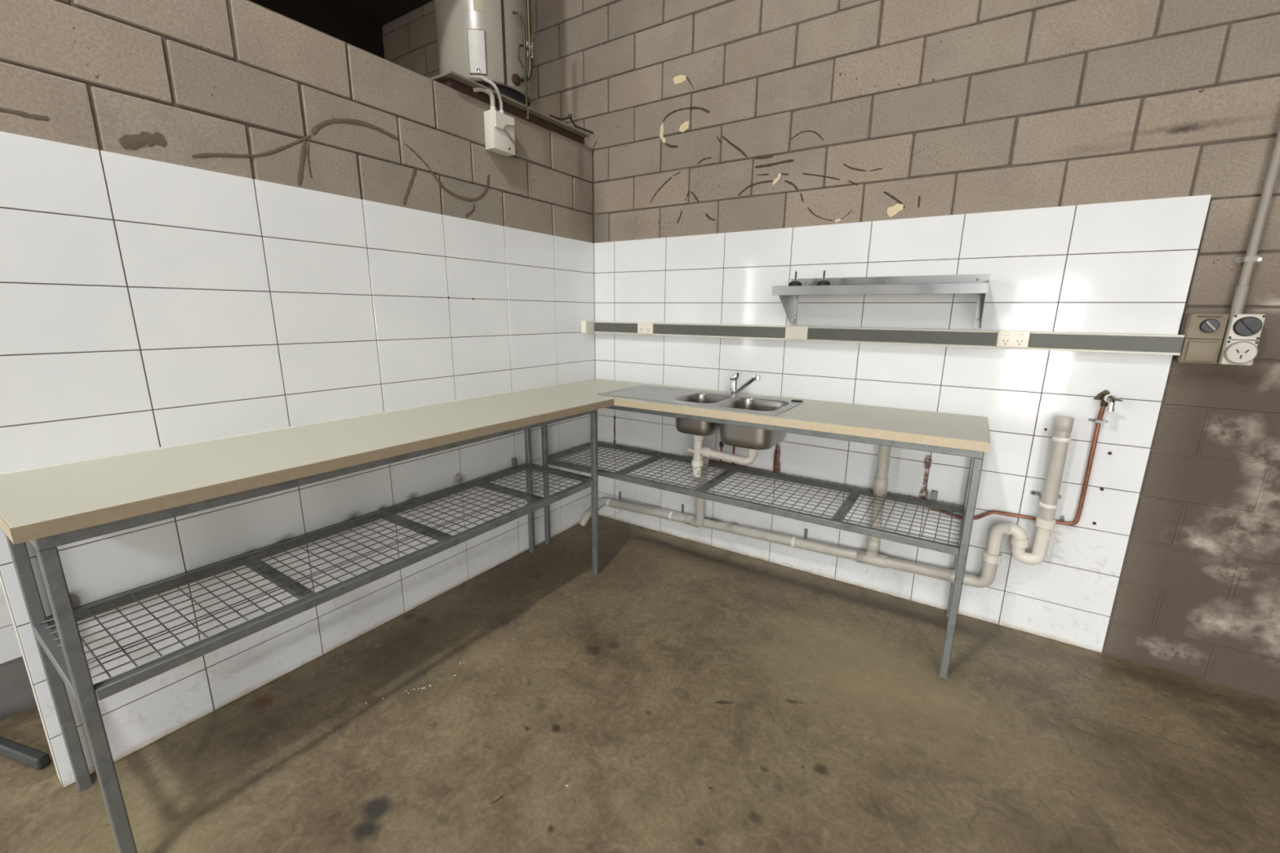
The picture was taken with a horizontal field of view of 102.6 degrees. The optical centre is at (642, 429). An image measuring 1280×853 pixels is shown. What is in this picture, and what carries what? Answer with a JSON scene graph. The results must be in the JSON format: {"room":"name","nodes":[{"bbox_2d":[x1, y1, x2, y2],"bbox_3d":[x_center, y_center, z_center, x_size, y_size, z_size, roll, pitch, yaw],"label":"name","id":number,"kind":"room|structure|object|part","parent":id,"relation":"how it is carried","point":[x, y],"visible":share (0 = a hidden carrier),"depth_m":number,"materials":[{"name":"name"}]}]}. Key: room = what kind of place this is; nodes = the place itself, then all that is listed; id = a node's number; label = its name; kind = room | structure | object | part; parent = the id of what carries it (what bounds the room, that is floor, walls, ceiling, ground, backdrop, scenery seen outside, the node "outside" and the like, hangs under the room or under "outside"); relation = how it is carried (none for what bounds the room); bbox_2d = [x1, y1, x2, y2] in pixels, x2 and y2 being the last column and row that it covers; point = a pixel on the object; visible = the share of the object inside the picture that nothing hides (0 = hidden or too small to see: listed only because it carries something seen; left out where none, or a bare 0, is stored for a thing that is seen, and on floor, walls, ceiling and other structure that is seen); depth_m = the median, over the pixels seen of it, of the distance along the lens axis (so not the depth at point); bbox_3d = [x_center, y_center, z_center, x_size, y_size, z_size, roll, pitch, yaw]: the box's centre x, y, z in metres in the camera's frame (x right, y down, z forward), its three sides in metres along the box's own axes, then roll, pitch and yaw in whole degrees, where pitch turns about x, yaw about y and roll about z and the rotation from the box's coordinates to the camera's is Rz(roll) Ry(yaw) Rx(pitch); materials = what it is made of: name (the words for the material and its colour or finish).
{"room":"industrial kitchen","nodes":[
{"label":"industrial kitchen","id":0,"kind":"room"},
{"bbox_2d":[0,581,36,721],"bbox_3d":[-2.332,-0.223,1.914,0.208,2.586,0.816,9,15,32],"label":"wall","id":1,"kind":"structure","parent":0,"point":[16,694],"depth_m":1.93,"materials":[{"name":"tile"}]},
{"bbox_2d":[0,0,595,788],"bbox_3d":[-1.174,-0.362,2.578,0.194,2.586,2.818,9,15,32],"label":"wall","id":2,"kind":"structure","parent":0,"point":[219,218],"depth_m":1.92,"materials":[{"name":"tile"}]},
{"bbox_3d":[-1.899,-0.101,1.400,0.058,2.586,0.005,9,15,32],"label":"trim","id":3,"kind":"part","parent":2,"relation":"part of","materials":[{"name":"white tile"}]},
{"bbox_2d":[472,75,515,156],"bbox_3d":[-0.796,-1.648,2.662,0.275,0.360,0.124,-9,16,-37],"label":"switch","id":4,"kind":"object","parent":2,"relation":"attached to","point":[499,126],"visible":0.98,"depth_m":2.67,"materials":[{"name":"white plastic"}]},
{"bbox_2d":[493,109,514,129],"bbox_3d":[-0.721,-1.609,2.686,0.012,0.080,0.135,9,15,32],"label":"hood","id":5,"kind":"object","parent":4,"relation":"attached to","point":[502,121],"depth_m":2.67,"materials":[{"name":"white plastic"}]},
{"bbox_3d":[-0.707,-1.562,2.720,0.010,0.070,0.085,9,15,32],"label":"switch handle","id":6,"kind":"part","parent":4,"relation":"part of","materials":[{"name":"white plastic"}]},
{"bbox_2d":[431,70,589,144],"bbox_3d":[-0.838,-1.808,3.002,0.514,0.052,1.050,9,15,32],"label":"platform","id":7,"kind":"object","parent":2,"relation":"on","point":[452,79],"visible":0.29,"depth_m":2.79,"materials":[{"name":"grey metal"}]},
{"bbox_2d":[434,0,533,118],"bbox_3d":[-0.868,-2.310,2.784,0.486,1.204,0.502,-5,14,-24],"label":"water heater","id":8,"kind":"object","parent":7,"relation":"on","point":[491,39],"visible":0.87,"depth_m":2.65,"materials":[{"name":"white metal"}]},
{"bbox_3d":[-0.845,-1.933,2.626,0.083,0.198,0.015,-1,13,-7],"label":"access panel","id":9,"kind":"part","parent":8,"relation":"part of","materials":[{"name":"white metal"}]},
{"bbox_2d":[549,113,593,133],"bbox_3d":[-0.433,-1.905,3.159,0.024,0.062,0.372,11,16,37],"label":"pipe","id":10,"kind":"object","parent":7,"relation":"on","point":[570,115],"visible":0.99,"depth_m":3.14,"materials":[{"name":"black metal"}]},
{"bbox_2d":[581,320,594,333],"bbox_3d":[-0.363,-0.714,3.570,0.034,0.081,0.149,9,15,32],"label":"junction box","id":11,"kind":"object","parent":2,"relation":"attached to","point":[587,326],"visible":0.84,"depth_m":3.52,"materials":[{"name":"plastic"}]},
{"bbox_2d":[248,0,384,58],"bbox_3d":[-3.099,-1.910,3.392,0.200,5.200,3.016,9,15,32],"label":"wall","id":12,"kind":"structure","parent":0,"point":[326,16],"depth_m":3.99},
{"bbox_2d":[327,0,432,26],"bbox_3d":[-2.139,-2.998,2.388,2.190,0.110,3.208,9,15,32],"label":"ceiling","id":13,"kind":"structure","parent":0,"point":[380,12],"depth_m":4.03,"materials":[{"name":"black"}]},
{"bbox_2d":[0,515,1279,852],"bbox_3d":[-1.305,1.520,0.479,11.100,0.150,7.550,9,15,32],"label":"floor","id":14,"kind":"structure","parent":0,"point":[686,695],"depth_m":1.88,"materials":[{"name":"concrete"}]},
{"bbox_2d":[0,736,50,769],"bbox_3d":[-2.229,1.111,1.792,0.439,0.042,0.032,4,13,16],"label":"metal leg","id":15,"kind":"structure","parent":14,"relation":"on","point":[30,757],"depth_m":1.75,"materials":[{"name":"grey metal"}]},
{"bbox_2d":[4,408,599,852],"bbox_3d":[-1.050,0.518,2.256,0.574,1.016,2.061,9,15,32],"label":"frame","id":16,"kind":"object","parent":14,"relation":"on","point":[64,660],"visible":0.91,"depth_m":1.62,"materials":[{"name":"metal"}]},
{"bbox_3d":[-1.811,0.685,1.561,0.030,0.985,0.030,9,15,32],"label":"leg","id":17,"kind":"part","parent":16,"relation":"part of","materials":[{"name":"metal"}]},
{"bbox_3d":[-1.592,0.629,1.403,0.486,0.032,0.030,9,15,32],"label":"shelf rail","id":18,"kind":"part","parent":16,"relation":"part of","materials":[{"name":"metal"}]},
{"bbox_3d":[-1.817,1.162,1.670,0.034,0.006,0.034,9,15,32],"label":"foot plate","id":19,"kind":"part","parent":16,"relation":"part of","materials":[{"name":"metal"}]},
{"bbox_3d":[-1.375,0.752,1.286,0.030,0.985,0.030,9,15,32],"label":"leg","id":20,"kind":"part","parent":16,"relation":"part of","materials":[{"name":"metal"}]},
{"bbox_3d":[-1.259,0.412,2.371,0.032,0.032,1.997,9,15,32],"label":"shelf rail","id":21,"kind":"part","parent":16,"relation":"part of","materials":[{"name":"metal"}]},
{"bbox_3d":[-0.818,0.073,2.004,0.030,0.032,2.057,9,15,32],"label":"rail","id":22,"kind":"part","parent":16,"relation":"part of","materials":[{"name":"metal"}]},
{"bbox_3d":[-0.823,0.479,2.097,0.032,0.032,1.997,9,15,32],"label":"shelf rail","id":23,"kind":"part","parent":16,"relation":"part of","materials":[{"name":"metal"}]},
{"bbox_3d":[-0.709,0.318,3.222,0.030,0.985,0.030,9,15,32],"label":"leg","id":24,"kind":"part","parent":16,"relation":"part of","materials":[{"name":"metal"}]},
{"bbox_3d":[-0.490,0.262,3.065,0.486,0.032,0.030,9,15,32],"label":"shelf rail","id":25,"kind":"part","parent":16,"relation":"part of","materials":[{"name":"metal"}]},
{"bbox_3d":[-0.273,0.385,2.948,0.030,0.985,0.030,9,15,32],"label":"leg","id":26,"kind":"part","parent":16,"relation":"part of","materials":[{"name":"metal"}]},
{"bbox_2d":[541,405,984,679],"bbox_3d":[0.497,0.375,2.959,2.351,1.016,0.599,9,15,32],"label":"frame","id":27,"kind":"object","parent":14,"relation":"on","point":[961,551],"visible":0.84,"depth_m":2.59,"materials":[{"name":"metal"}]},
{"bbox_2d":[0,377,990,544],"bbox_3d":[-0.102,0.056,1.944,2.387,0.044,2.805,9,15,32],"label":"countertop","id":28,"kind":"structure","parent":27,"relation":"on","point":[36,503],"depth_m":1.84,"materials":[{"name":"laminate"}]},
{"bbox_2d":[597,384,804,449],"bbox_3d":[0.313,-0.081,2.934,1.077,0.220,0.480,9,15,32],"label":"sink","id":29,"kind":"object","parent":28,"relation":"in","point":[731,435],"visible":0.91,"depth_m":2.81,"materials":[{"name":"silver metal"}]},
{"bbox_3d":[0.343,-0.083,2.912,0.250,0.191,0.320,9,15,32],"label":"bowl","id":30,"kind":"part","parent":29,"relation":"part of","materials":[{"name":"metal"}]},
{"bbox_2d":[686,434,758,480],"bbox_3d":[0.491,0.162,2.986,0.447,0.316,0.301,9,15,32],"label":"drain pipe","id":31,"kind":"object","parent":29,"relation":"attached to","point":[700,453],"visible":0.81,"depth_m":2.92,"materials":[{"name":"white plastic"}]},
{"bbox_2d":[701,445,712,457],"bbox_3d":[0.373,0.129,2.939,0.053,0.063,0.060,9,15,32],"label":"socket","id":32,"kind":"object","parent":31,"relation":"attached to","point":[707,451],"depth_m":2.92,"materials":[{"name":"white plastic"}]},
{"bbox_3d":[0.598,-0.030,2.742,0.300,0.214,0.360,9,15,32],"label":"bowl","id":33,"kind":"part","parent":29,"relation":"part of","materials":[{"name":"metal"}]},
{"bbox_3d":[0.847,-0.156,2.810,0.057,0.006,0.046,9,15,32],"label":"overflow plate","id":34,"kind":"part","parent":29,"relation":"part of","materials":[{"name":"black rubber"}]},
{"bbox_2d":[728,371,760,395],"bbox_3d":[0.590,-0.251,2.918,0.061,0.138,0.252,-7,15,-31],"label":"mixer tap","id":35,"kind":"object","parent":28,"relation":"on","point":[735,390],"visible":1,"depth_m":2.96,"materials":[{"name":"silver metal"}]},
{"bbox_3d":[0.546,-0.310,2.983,0.063,0.052,0.034,9,15,32],"label":"lever","id":36,"kind":"part","parent":35,"relation":"part of","materials":[{"name":"silver metal"}]},
{"bbox_3d":[0.587,-0.249,2.902,0.030,0.135,0.211,-6,15,-28],"label":"spout","id":37,"kind":"part","parent":35,"relation":"part of","materials":[{"name":"silver metal"}]},
{"bbox_3d":[-0.629,0.291,3.343,0.030,0.985,0.030,9,15,32],"label":"leg","id":38,"kind":"part","parent":27,"relation":"part of","materials":[{"name":"metal"}]},
{"bbox_3d":[-0.481,0.153,3.545,0.030,0.032,0.509,9,15,32],"label":"shelf rail","id":39,"kind":"part","parent":27,"relation":"part of","materials":[{"name":"metal"}]},
{"bbox_3d":[0.344,0.352,2.711,2.287,0.032,0.032,9,15,32],"label":"shelf rail","id":40,"kind":"part","parent":27,"relation":"part of","materials":[{"name":"metal"}]},
{"bbox_3d":[0.639,0.254,3.156,2.287,0.032,0.032,9,15,32],"label":"shelf rail","id":41,"kind":"part","parent":27,"relation":"part of","materials":[{"name":"metal"}]},
{"bbox_3d":[0.348,-0.054,2.618,2.347,0.032,0.030,9,15,32],"label":"rail","id":42,"kind":"part","parent":27,"relation":"part of","materials":[{"name":"metal"}]},
{"bbox_3d":[1.611,0.494,2.564,0.030,0.985,0.030,9,15,32],"label":"leg","id":43,"kind":"part","parent":27,"relation":"part of","materials":[{"name":"metal"}]},
{"bbox_3d":[1.315,0.592,2.119,0.030,0.985,0.030,9,15,32],"label":"leg","id":44,"kind":"part","parent":27,"relation":"part of","materials":[{"name":"metal"}]},
{"bbox_3d":[1.464,0.454,2.321,0.030,0.032,0.509,9,15,32],"label":"shelf rail","id":45,"kind":"part","parent":27,"relation":"part of","materials":[{"name":"metal"}]},
{"bbox_2d":[382,0,1279,701],"bbox_3d":[1.525,-1.622,2.357,9.150,5.200,0.258,9,15,32],"label":"wall","id":46,"kind":"structure","parent":0,"point":[1105,163],"depth_m":2.41,"materials":[{"name":"tile"}]},
{"bbox_2d":[577,444,965,583],"bbox_3d":[0.595,0.352,3.114,2.400,1.029,0.240,9,15,32],"label":"drain pipe","id":47,"kind":"object","parent":46,"relation":"attached to","point":[872,557],"visible":0.85,"depth_m":2.94,"materials":[{"name":"grey plastic"}]},
{"bbox_2d":[684,514,693,524],"bbox_3d":[0.321,0.605,3.424,0.052,0.070,0.068,9,15,32],"label":"socket","id":48,"kind":"object","parent":47,"relation":"attached to","point":[689,519],"depth_m":3.40,"materials":[{"name":"grey plastic"}]},
{"bbox_2d":[866,537,880,552],"bbox_3d":[1.264,0.633,2.800,0.068,0.060,0.068,9,15,32],"label":"socket","id":49,"kind":"object","parent":47,"relation":"attached to","point":[873,545],"depth_m":2.77,"materials":[{"name":"grey plastic"}]},
{"bbox_2d":[872,476,888,496],"bbox_3d":[1.268,0.302,2.725,0.068,0.090,0.068,9,15,32],"label":"socket","id":50,"kind":"object","parent":47,"relation":"attached to","point":[881,483],"depth_m":2.70,"materials":[{"name":"grey plastic"}]},
{"bbox_2d":[949,568,955,583],"bbox_3d":[1.597,0.752,2.610,0.052,0.070,0.068,9,15,32],"label":"socket","id":51,"kind":"object","parent":47,"relation":"attached to","point":[952,572],"depth_m":2.59,"materials":[{"name":"grey plastic"}]},
{"bbox_2d":[772,270,990,328],"bbox_3d":[1.131,-0.642,2.501,0.921,0.274,0.302,9,15,32],"label":"wall shelf","id":52,"kind":"object","parent":46,"relation":"attached to","point":[959,283],"depth_m":2.45,"materials":[{"name":"metal"}]},
{"bbox_3d":[0.808,-0.784,2.698,0.072,0.091,0.072,9,15,32],"label":"levelling foot","id":53,"kind":"part","parent":52,"relation":"part of","materials":[{"name":"black rubber"}]},
{"bbox_3d":[0.930,-0.766,2.622,0.072,0.091,0.072,9,15,32],"label":"levelling foot","id":54,"kind":"part","parent":52,"relation":"part of","materials":[{"name":"black rubber"}]},
{"bbox_2d":[591,320,1185,355],"bbox_3d":[0.902,-0.530,2.833,2.979,0.080,0.049,9,15,32],"label":"cable trunking","id":55,"kind":"object","parent":46,"relation":"attached to","point":[1118,343],"visible":0.93,"depth_m":2.50,"materials":[{"name":"grey metal"}]},
{"bbox_2d":[637,321,653,333],"bbox_3d":[0.020,-0.663,3.352,0.117,0.074,0.013,9,15,32],"label":"double socket","id":56,"kind":"object","parent":55,"relation":"attached to","point":[642,327],"visible":1,"depth_m":3.35,"materials":[{"name":"plastic"}]},
{"bbox_2d":[785,325,808,339],"bbox_3d":[0.853,-0.535,2.830,0.122,0.073,0.010,9,15,32],"label":"blank plate","id":57,"kind":"object","parent":55,"relation":"attached to","point":[795,332],"visible":1,"depth_m":2.82,"materials":[{"name":"plastic"}]},
{"bbox_2d":[995,330,1030,347],"bbox_3d":[1.673,-0.408,2.312,0.117,0.074,0.013,9,15,32],"label":"double socket","id":58,"kind":"object","parent":55,"relation":"attached to","point":[1015,339],"visible":1,"depth_m":2.31,"materials":[{"name":"plastic"}]},
{"bbox_2d":[710,405,1108,525],"bbox_3d":[1.230,0.084,2.761,1.871,0.643,0.034,9,15,32],"label":"copper pipe","id":59,"kind":"object","parent":46,"relation":"attached to","point":[1099,420],"visible":0.65,"depth_m":2.32,"materials":[{"name":"metal"}]},
{"bbox_2d":[1093,389,1122,411],"bbox_3d":[1.982,-0.123,2.180,0.049,0.079,0.113,3,13,12],"label":"tap","id":60,"kind":"object","parent":59,"relation":"attached to","point":[1108,400],"visible":1,"depth_m":2.15,"materials":[{"name":"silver metal"}]},
{"bbox_3d":[1.992,-0.150,2.220,0.050,0.045,0.005,9,15,32],"label":"wall plate","id":61,"kind":"part","parent":60,"relation":"part of","materials":[{"name":"gold metal"}]},
{"bbox_3d":[1.965,-0.105,2.147,0.023,0.056,0.029,9,15,32],"label":"spout","id":62,"kind":"part","parent":60,"relation":"part of","materials":[{"name":"silver metal"}]},
{"bbox_2d":[962,415,1074,587],"bbox_3d":[1.772,0.366,2.415,0.344,0.898,0.112,9,15,32],"label":"standpipe","id":63,"kind":"object","parent":46,"relation":"attached to","point":[1045,522],"visible":1,"depth_m":2.35,"materials":[{"name":"grey plastic"}]},
{"bbox_2d":[982,549,1001,564],"bbox_3d":[1.704,0.621,2.494,0.074,0.045,0.074,9,15,32],"label":"socket","id":64,"kind":"object","parent":63,"relation":"attached to","point":[989,557],"depth_m":2.47,"materials":[{"name":"white plastic"}]},
{"bbox_2d":[1035,515,1056,529],"bbox_3d":[1.852,0.429,2.353,0.072,0.040,0.072,9,15,32],"label":"socket","id":65,"kind":"object","parent":63,"relation":"attached to","point":[1042,522],"depth_m":2.33,"materials":[{"name":"white plastic"}]},
{"bbox_2d":[1053,415,1074,431],"bbox_3d":[1.854,-0.025,2.252,0.065,0.060,0.065,9,15,32],"label":"socket","id":66,"kind":"object","parent":63,"relation":"attached to","point":[1062,423],"depth_m":2.23,"materials":[{"name":"grey plastic"}]},
{"bbox_2d":[1175,313,1229,364],"bbox_3d":[2.193,-0.355,2.005,0.104,0.193,0.080,9,15,32],"label":"switch","id":67,"kind":"object","parent":46,"relation":"attached to","point":[1204,333],"visible":0.99,"depth_m":1.99,"materials":[{"name":"plastic"}]},
{"bbox_2d":[1216,313,1266,365],"bbox_3d":[2.273,-0.341,1.946,0.084,0.190,0.094,9,15,32],"label":"outlet","id":68,"kind":"object","parent":46,"relation":"attached to","point":[1242,332],"visible":0.98,"depth_m":1.92,"materials":[{"name":"grey plastic"}]},
{"bbox_2d":[1223,341,1257,364],"bbox_3d":[2.254,-0.288,1.928,0.084,0.084,0.018,9,15,32],"label":"socket","id":69,"kind":"object","parent":68,"relation":"attached to","point":[1234,352],"depth_m":1.92,"materials":[{"name":"white plastic"}]},
{"bbox_2d":[1229,124,1279,313],"bbox_3d":[2.279,-1.247,1.772,0.070,1.654,0.046,9,15,32],"label":"conduit","id":70,"kind":"object","parent":46,"relation":"attached to","point":[1251,258],"visible":0.94,"depth_m":1.88,"materials":[{"name":"silver metal"}]}
]}

